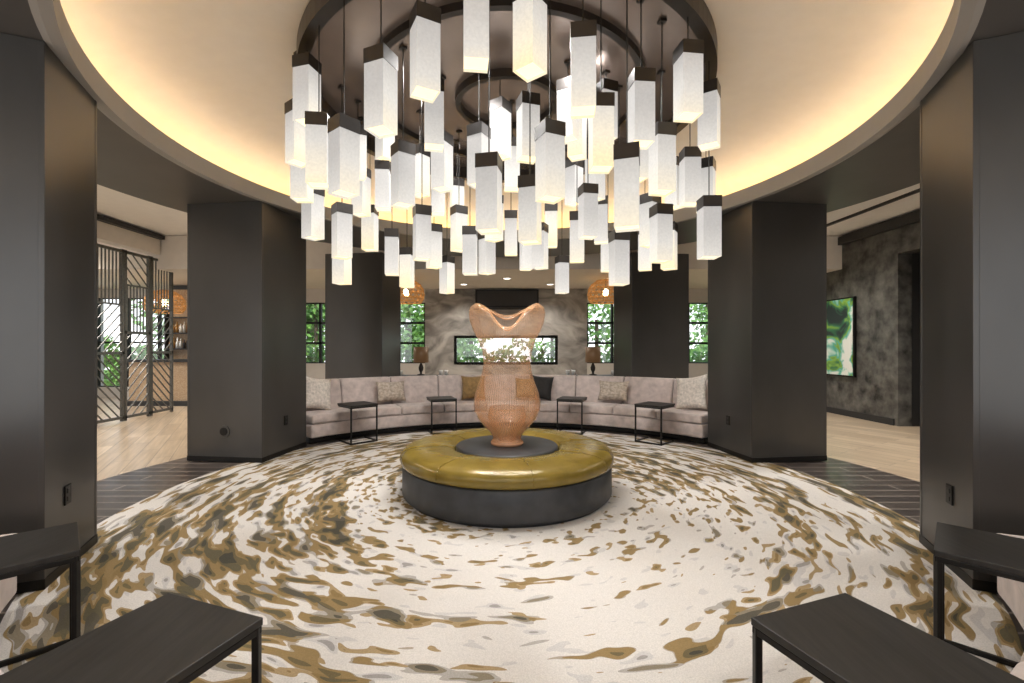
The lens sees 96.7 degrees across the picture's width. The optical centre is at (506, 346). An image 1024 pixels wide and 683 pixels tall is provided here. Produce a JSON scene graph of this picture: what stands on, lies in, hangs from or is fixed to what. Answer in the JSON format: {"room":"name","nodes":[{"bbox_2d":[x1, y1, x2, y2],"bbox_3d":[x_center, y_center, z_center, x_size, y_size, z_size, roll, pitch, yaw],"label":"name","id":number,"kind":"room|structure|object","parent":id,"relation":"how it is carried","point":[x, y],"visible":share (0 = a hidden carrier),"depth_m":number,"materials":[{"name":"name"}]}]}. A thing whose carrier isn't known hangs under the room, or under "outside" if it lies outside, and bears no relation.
{"room":"hotel lobby","nodes":[
{"label":"hotel lobby","id":0,"kind":"room"},
{"bbox_2d":[97,221,159,254],"bbox_3d":[-7.200,-2.090,2.650,0.220,0.410,13.300,0,0,0],"label":"wall","id":1,"kind":"structure","parent":0,"point":[113,235],"depth_m":8.50,"materials":[{"name":"beige paint"}]},
{"bbox_2d":[97,214,164,239],"bbox_3d":[-7.040,-2.230,2.650,0.100,0.080,13.300,0,0,0],"label":"trim","id":2,"kind":"structure","parent":1,"relation":"attached to","point":[101,218],"depth_m":8.43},
{"bbox_2d":[173,285,186,358],"bbox_3d":[-8.150,-0.092,12.100,1.040,2.985,0.780,0,0,0],"label":"brick pier","id":3,"kind":"object","parent":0,"point":[180,289],"visible":0.02,"depth_m":11.72,"materials":[{"name":"red brick"}]},
{"bbox_2d":[164,312,186,358],"bbox_3d":[-8.150,-0.320,11.620,1.100,1.250,0.160,0,0,0],"label":"shelf","id":4,"kind":"object","parent":3,"relation":"attached to","point":[178,329],"visible":0.38,"depth_m":11.59,"materials":[{"name":"black metal"}]},
{"bbox_2d":[97,289,707,397],"bbox_3d":[-2.225,-0.450,12.625,18.750,3.700,0.250,0,0,0],"label":"wall","id":5,"kind":"structure","parent":0,"point":[446,315],"depth_m":12.50,"materials":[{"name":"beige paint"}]},
{"bbox_2d":[97,298,162,386],"bbox_3d":[-10.025,-0.125,12.580,2.600,2.500,0.100,0,0,0],"label":"window","id":6,"kind":"structure","parent":5,"relation":"in","point":[159,318],"depth_m":12.54,"materials":[{"name":"black metal"}]},
{"bbox_2d":[306,303,424,362],"bbox_3d":[-4.425,-0.385,12.580,4.410,1.730,0.100,0,0,0],"label":"window","id":7,"kind":"structure","parent":5,"relation":"in","point":[320,322],"depth_m":12.53,"materials":[{"name":"black metal"}]},
{"bbox_2d":[454,336,557,364],"bbox_3d":[-0.030,0.085,12.550,2.850,0.800,0.100,0,0,0],"label":"window","id":8,"kind":"structure","parent":5,"relation":"in","point":[455,338],"depth_m":12.50,"materials":[{"name":"black metal"}]},
{"bbox_2d":[474,290,539,308],"bbox_3d":[0.000,-1.295,12.400,1.800,0.530,0.180,0,0,0],"label":"panel","id":9,"kind":"object","parent":5,"relation":"attached to","point":[491,299],"visible":1,"depth_m":12.33,"materials":[{"name":"black metal"}]},
{"bbox_2d":[587,303,707,362],"bbox_3d":[4.300,-0.385,12.580,4.260,1.730,0.100,0,0,0],"label":"window","id":10,"kind":"structure","parent":5,"relation":"in","point":[611,322],"depth_m":12.53,"materials":[{"name":"black metal"}]},
{"bbox_2d":[97,236,841,288],"bbox_3d":[-2.250,-1.945,10.925,18.280,0.690,3.140,0,0,0],"label":"ceiling","id":11,"kind":"structure","parent":0,"point":[172,257],"depth_m":9.52,"materials":[{"name":"beige paint"}]},
{"bbox_2d":[144,290,186,313],"bbox_3d":[-8.200,-1.209,10.900,0.860,0.778,0.860,0,0,0],"label":"pendant lamp","id":12,"kind":"object","parent":11,"relation":"hanging from","point":[179,296],"visible":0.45,"depth_m":10.86,"materials":[{"name":"orange wicker"}]},
{"bbox_2d":[400,280,424,303],"bbox_3d":[-2.350,-1.314,10.600,0.860,0.568,0.860,0,0,0],"label":"pendant lamp","id":13,"kind":"object","parent":11,"relation":"hanging from","point":[406,291],"visible":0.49,"depth_m":10.51,"materials":[{"name":"orange wicker"}]},
{"bbox_2d":[587,278,613,303],"bbox_3d":[2.300,-1.314,10.600,0.860,0.568,0.860,0,0,0],"label":"pendant lamp","id":14,"kind":"object","parent":11,"relation":"hanging from","point":[605,281],"visible":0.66,"depth_m":10.45,"materials":[{"name":"orange wicker"}]},
{"bbox_2d":[60,0,953,229],"bbox_3d":[0.000,-2.175,4.340,6.920,0.570,6.920,0,0,0],"label":"ceiling","id":15,"kind":"structure","parent":0,"point":[796,78],"depth_m":3.87,"materials":[{"name":"paint"}]},
{"bbox_2d":[284,0,721,293],"bbox_3d":[0.013,-1.507,4.409,3.854,1.867,3.757,0,0,0],"label":"chandelier","id":16,"kind":"object","parent":15,"relation":"hanging from","point":[533,98],"visible":1,"depth_m":3.53,"materials":[{"name":"frosted white glass"},{"name":"dark bronze"}]},
{"bbox_2d":[97,398,919,481],"bbox_3d":[-1.950,1.500,4.250,19.500,0.200,16.900,0,0,0],"label":"floor","id":17,"kind":"structure","parent":0,"point":[138,442],"depth_m":6.67,"materials":[{"name":"brown wood"}]},
{"bbox_2d":[97,243,124,423],"bbox_3d":[-7.200,-0.220,8.230,0.050,3.220,0.623,0,0,0],"label":"lattice screen","id":18,"kind":"object","parent":17,"relation":"on","point":[121,303],"visible":0.77,"depth_m":8.34,"materials":[{"name":"grey metal"}]},
{"bbox_2d":[125,250,150,420],"bbox_3d":[-7.200,-0.220,8.855,0.050,3.220,0.623,0,0,0],"label":"lattice screen","id":19,"kind":"object","parent":17,"relation":"on","point":[147,333],"visible":1,"depth_m":8.92,"materials":[{"name":"grey metal"}]},
{"bbox_2d":[127,359,186,405],"bbox_3d":[-8.250,0.850,11.080,1.620,1.100,0.680,0,0,0],"label":"bar counter","id":20,"kind":"object","parent":17,"relation":"on","point":[179,365],"depth_m":10.82,"materials":[{"name":"wood"}]},
{"bbox_2d":[151,256,172,415],"bbox_3d":[-7.200,-0.220,9.480,0.050,3.220,0.623,0,0,0],"label":"lattice screen","id":21,"kind":"object","parent":17,"relation":"on","point":[170,310],"visible":0.94,"depth_m":9.52,"materials":[{"name":"grey metal"}]},
{"bbox_2d":[325,252,399,378],"bbox_3d":[-2.792,-0.179,8.904,1.132,3.138,0.912,0,0,8],"label":"square column","id":22,"kind":"structure","parent":17,"relation":"on","point":[362,318],"depth_m":8.47,"materials":[{"name":"metal"}]},
{"bbox_2d":[0,429,1022,682],"bbox_3d":[0.000,1.393,4.430,6.660,0.014,6.660,0,0,0],"label":"carpet","id":23,"kind":"object","parent":17,"relation":"on","point":[348,581],"visible":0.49,"depth_m":2.75,"materials":[{"name":"multicoloured carpet"}]},
{"bbox_2d":[0,522,80,667],"bbox_3d":[-2.060,1.105,1.825,0.501,0.561,0.423,0,0,-45],"label":"side table","id":24,"kind":"object","parent":23,"relation":"on","point":[23,553],"visible":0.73,"depth_m":1.86,"materials":[{"name":"black wood"}]},
{"bbox_2d":[0,593,262,682],"bbox_3d":[-1.031,1.108,1.234,0.420,0.556,0.500,0,0,20],"label":"side table","id":25,"kind":"object","parent":23,"relation":"on","point":[170,638],"visible":1,"depth_m":1.26,"materials":[{"name":"black wood"}]},
{"bbox_2d":[337,401,377,444],"bbox_3d":[-2.202,1.108,6.710,0.423,0.556,0.441,0,0,-44],"label":"side table","id":26,"kind":"object","parent":23,"relation":"on","point":[359,404],"visible":1,"depth_m":6.60,"materials":[{"name":"black metal"}]},
{"bbox_2d":[426,396,456,434],"bbox_3d":[-1.075,1.108,7.465,0.420,0.556,0.440,0,0,-19],"label":"side table","id":27,"kind":"object","parent":23,"relation":"on","point":[432,399],"visible":0.91,"depth_m":7.32,"materials":[{"name":"black metal"}]},
{"bbox_2d":[400,427,613,527],"bbox_3d":[0.000,1.155,4.430,2.024,0.461,2.024,0,0,0],"label":"round ottoman","id":28,"kind":"object","parent":23,"relation":"on","point":[457,477],"visible":0.93,"depth_m":3.63,"materials":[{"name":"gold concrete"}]},
{"bbox_2d":[469,303,544,446],"bbox_3d":[0.000,0.264,4.430,0.744,1.358,0.650,0,0,0],"label":"sculpture","id":29,"kind":"object","parent":28,"relation":"on","point":[500,441],"visible":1,"depth_m":4.34,"materials":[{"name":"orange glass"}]},
{"bbox_2d":[556,396,586,434],"bbox_3d":[1.065,1.108,7.437,0.420,0.556,0.440,0,0,19],"label":"side table","id":30,"kind":"object","parent":23,"relation":"on","point":[581,400],"visible":0.84,"depth_m":7.27,"materials":[{"name":"black metal"}]},
{"bbox_2d":[634,401,674,445],"bbox_3d":[2.167,1.108,6.674,0.423,0.556,0.441,0,0,44],"label":"side table","id":31,"kind":"object","parent":23,"relation":"on","point":[649,404],"visible":1,"depth_m":6.56,"materials":[{"name":"black metal"}]},
{"bbox_2d":[751,593,1023,682],"bbox_3d":[1.031,1.108,1.234,0.420,0.556,0.500,0,0,-20],"label":"side table","id":32,"kind":"object","parent":23,"relation":"on","point":[840,638],"visible":1,"depth_m":1.26,"materials":[{"name":"black wood"}]},
{"bbox_2d":[933,522,1023,667],"bbox_3d":[2.060,1.105,1.825,0.501,0.561,0.423,0,0,45],"label":"side table","id":33,"kind":"object","parent":23,"relation":"on","point":[999,555],"visible":0.77,"depth_m":1.85,"materials":[{"name":"black wood"}]},
{"bbox_2d":[0,427,1023,651],"bbox_3d":[0.000,1.399,4.430,8.560,0.006,8.560,0,0,0],"label":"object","id":34,"kind":"structure","parent":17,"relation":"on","point":[901,495],"depth_m":4.72,"materials":[{"name":"brown wood"}]},
{"bbox_2d":[0,33,97,594],"bbox_3d":[-3.235,-0.179,2.719,1.019,3.138,0.692,0,0,-23],"label":"square column","id":35,"kind":"structure","parent":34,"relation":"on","point":[48,119],"depth_m":2.60,"materials":[{"name":"metal"}]},
{"bbox_2d":[187,201,306,462],"bbox_3d":[-3.356,-0.179,5.960,0.999,3.138,0.964,0,0,7],"label":"square column","id":36,"kind":"structure","parent":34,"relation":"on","point":[246,261],"depth_m":5.53,"materials":[{"name":"paint"}]},
{"bbox_2d":[306,375,707,443],"bbox_3d":[0.000,0.958,7.613,6.904,0.872,2.252,0,0,0],"label":"sofa","id":37,"kind":"object","parent":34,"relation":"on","point":[691,424],"visible":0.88,"depth_m":7.67,"materials":[{"name":"beige fabric"}]},
{"bbox_2d":[306,376,330,409],"bbox_3d":[-2.913,0.710,6.962,0.230,0.593,0.609,0,0,34],"label":"throw pillow","id":38,"kind":"object","parent":37,"relation":"on","point":[317,390],"visible":0.88,"depth_m":6.90,"materials":[{"name":"beige fabric"}]},
{"bbox_2d":[376,381,405,401],"bbox_3d":[-1.990,0.760,7.808,0.504,0.343,0.203,0,0,-30],"label":"throw pillow","id":39,"kind":"object","parent":37,"relation":"on","point":[387,391],"visible":1,"depth_m":7.73,"materials":[{"name":"beige fabric"}]},
{"bbox_2d":[461,376,484,399],"bbox_3d":[-0.615,0.740,8.312,0.440,0.427,0.209,0,0,-9],"label":"throw pillow","id":40,"kind":"object","parent":37,"relation":"on","point":[469,384],"visible":0.85,"depth_m":8.24,"materials":[{"name":"fabric"}]},
{"bbox_2d":[515,378,534,397],"bbox_3d":[0.340,0.750,8.315,0.380,0.369,0.202,0,0,5],"label":"throw pillow","id":41,"kind":"object","parent":37,"relation":"on","point":[524,387],"visible":0.94,"depth_m":8.24,"materials":[{"name":"fabric"}]},
{"bbox_2d":[527,374,553,400],"bbox_3d":[0.615,0.740,8.312,0.481,0.469,0.209,0,0,10],"label":"throw pillow","id":42,"kind":"object","parent":37,"relation":"on","point":[543,384],"visible":0.8,"depth_m":8.24,"materials":[{"name":"black fabric"}]},
{"bbox_2d":[598,380,628,401],"bbox_3d":[1.840,0.760,7.891,0.525,0.343,0.203,0,0,28],"label":"throw pillow","id":43,"kind":"object","parent":37,"relation":"on","point":[608,390],"visible":1,"depth_m":7.81,"materials":[{"name":"beige fabric"}]},
{"bbox_2d":[676,374,706,408],"bbox_3d":[2.846,0.710,7.038,0.234,0.601,0.619,0,0,-35],"label":"throw pillow","id":44,"kind":"object","parent":37,"relation":"on","point":[690,391],"visible":1,"depth_m":6.95,"materials":[{"name":"beige fabric"}]},
{"bbox_2d":[0,533,1023,679],"bbox_3d":[0.000,0.958,1.258,6.621,0.872,2.314,0,0,0],"label":"sofa","id":45,"kind":"object","parent":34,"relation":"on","point":[1011,591],"visible":0.5,"depth_m":2.23,"materials":[{"name":"beige fabric"}]},
{"bbox_2d":[707,201,826,462],"bbox_3d":[3.356,-0.179,5.966,0.999,3.138,0.952,0,0,-7],"label":"square column","id":46,"kind":"structure","parent":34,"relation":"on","point":[767,288],"depth_m":5.52,"materials":[{"name":"metal"}]},
{"bbox_2d":[919,31,1023,593],"bbox_3d":[3.255,-0.179,2.719,1.019,3.138,0.692,0,0,23],"label":"square column","id":47,"kind":"structure","parent":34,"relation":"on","point":[972,119],"depth_m":2.59,"materials":[{"name":"metal"}]},
{"bbox_2d":[614,252,688,378],"bbox_3d":[2.792,-0.179,8.904,1.132,3.138,0.912,0,0,-8],"label":"square column","id":48,"kind":"structure","parent":17,"relation":"on","point":[651,312],"depth_m":8.47,"materials":[{"name":"metal"}]},
{"bbox_3d":[-1.950,1.009,9.950,1.700,0.782,0.420,0,0,0],"label":"console table","id":49,"kind":"object","parent":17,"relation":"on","visible":0},
{"bbox_2d":[413,347,428,374],"bbox_3d":[-1.880,0.307,9.950,0.330,0.620,0.330,0,0,0],"label":"table lamp","id":50,"kind":"object","parent":49,"relation":"on","point":[420,354],"visible":0.98,"depth_m":9.82,"materials":[{"name":"brown fabric"}]},
{"bbox_2d":[438,370,447,374],"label":"coffee cup","id":51,"kind":"object","parent":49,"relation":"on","point":[446,372],"depth_m":9.91,"materials":[{"name":"ceramic"}]},
{"bbox_2d":[566,370,575,374],"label":"coffee cup","id":52,"kind":"object","parent":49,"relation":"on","point":[567,371],"depth_m":9.91,"materials":[{"name":"ceramic"}]},
{"bbox_3d":[1.950,1.009,9.950,1.700,0.782,0.420,0,0,0],"label":"console table","id":53,"kind":"object","parent":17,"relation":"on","visible":0},
{"bbox_2d":[585,347,600,374],"bbox_3d":[1.880,0.307,9.950,0.330,0.620,0.330,0,0,0],"label":"table lamp","id":54,"kind":"object","parent":53,"relation":"on","point":[592,354],"visible":0.98,"depth_m":9.82,"materials":[{"name":"brown fabric"}]},
{"bbox_2d":[97,183,919,235],"bbox_3d":[-1.950,-2.300,4.250,19.100,0.001,16.700,0,0,0],"label":"ceiling","id":55,"kind":"structure","parent":0,"point":[153,217],"depth_m":7.84,"materials":[{"name":"paint"}]},
{"bbox_2d":[827,188,919,226],"bbox_3d":[6.000,-2.280,2.675,0.050,0.040,13.300,0,0,0],"label":"trim","id":56,"kind":"structure","parent":55,"relation":"attached to","point":[916,190],"depth_m":7.37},
{"bbox_2d":[0,0,1023,256],"bbox_3d":[0.000,-2.025,4.430,8.860,0.550,8.860,0,0,0],"label":"ceiling soffit","id":57,"kind":"object","parent":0,"point":[891,163],"visible":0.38,"depth_m":4.62,"materials":[{"name":"paint"}]},
{"bbox_2d":[28,0,985,240],"bbox_3d":[0.000,-1.821,4.340,6.340,0.167,6.340,0,0,0],"label":"rim","id":58,"kind":"object","parent":57,"relation":"attached to","point":[50,19],"visible":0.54,"depth_m":3.63,"materials":[{"name":"paint"}]},
{"bbox_2d":[827,210,919,425],"bbox_3d":[7.220,-0.450,4.250,0.640,3.700,16.500,0,0,0],"label":"wall","id":59,"kind":"structure","parent":0,"point":[882,271],"depth_m":8.34,"materials":[{"name":"paint"}]},
{"bbox_2d":[827,296,855,376],"bbox_3d":[6.860,-0.200,10.000,0.060,1.600,2.060,0,0,0],"label":"abstract painting","id":60,"kind":"object","parent":59,"relation":"attached to","point":[841,312],"visible":0.36,"depth_m":9.29,"materials":[{"name":"green paint"}]},
{"bbox_2d":[827,406,894,425],"bbox_3d":[6.888,1.340,10.300,0.024,0.120,4.400,0,0,0],"label":"baseboard","id":61,"kind":"structure","parent":59,"relation":"attached to","point":[869,417],"depth_m":8.80,"materials":[{"name":"black wood"}]},
{"bbox_2d":[838,211,919,244],"bbox_3d":[6.850,-2.170,4.250,0.100,0.160,16.400,0,0,0],"label":"trim","id":62,"kind":"structure","parent":59,"relation":"attached to","point":[912,218],"depth_m":8.26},
{"label":"outside","id":63,"kind":"structure","parent":0,"visible":0},
{"bbox_3d":[0.000,1.650,22.000,60.000,0.200,18.600,0,0,0],"label":"lawn","id":64,"kind":"structure","parent":63,"visible":0},
{"bbox_2d":[104,333,707,385],"bbox_3d":[-1.005,0.508,14.953,28.185,1.992,0.910,0,0,0],"label":"hedge","id":65,"kind":"object","parent":64,"relation":"on","point":[699,356],"visible":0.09,"depth_m":14.80,"materials":[{"name":"green plant"}]},
{"bbox_2d":[131,299,707,361],"bbox_3d":[-0.234,-1.185,19.748,29.225,5.450,7.316,0,0,0],"label":"foliage","id":66,"kind":"object","parent":64,"relation":"on","point":[409,331],"visible":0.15,"depth_m":18.35,"materials":[{"name":"green plant"}]}
]}

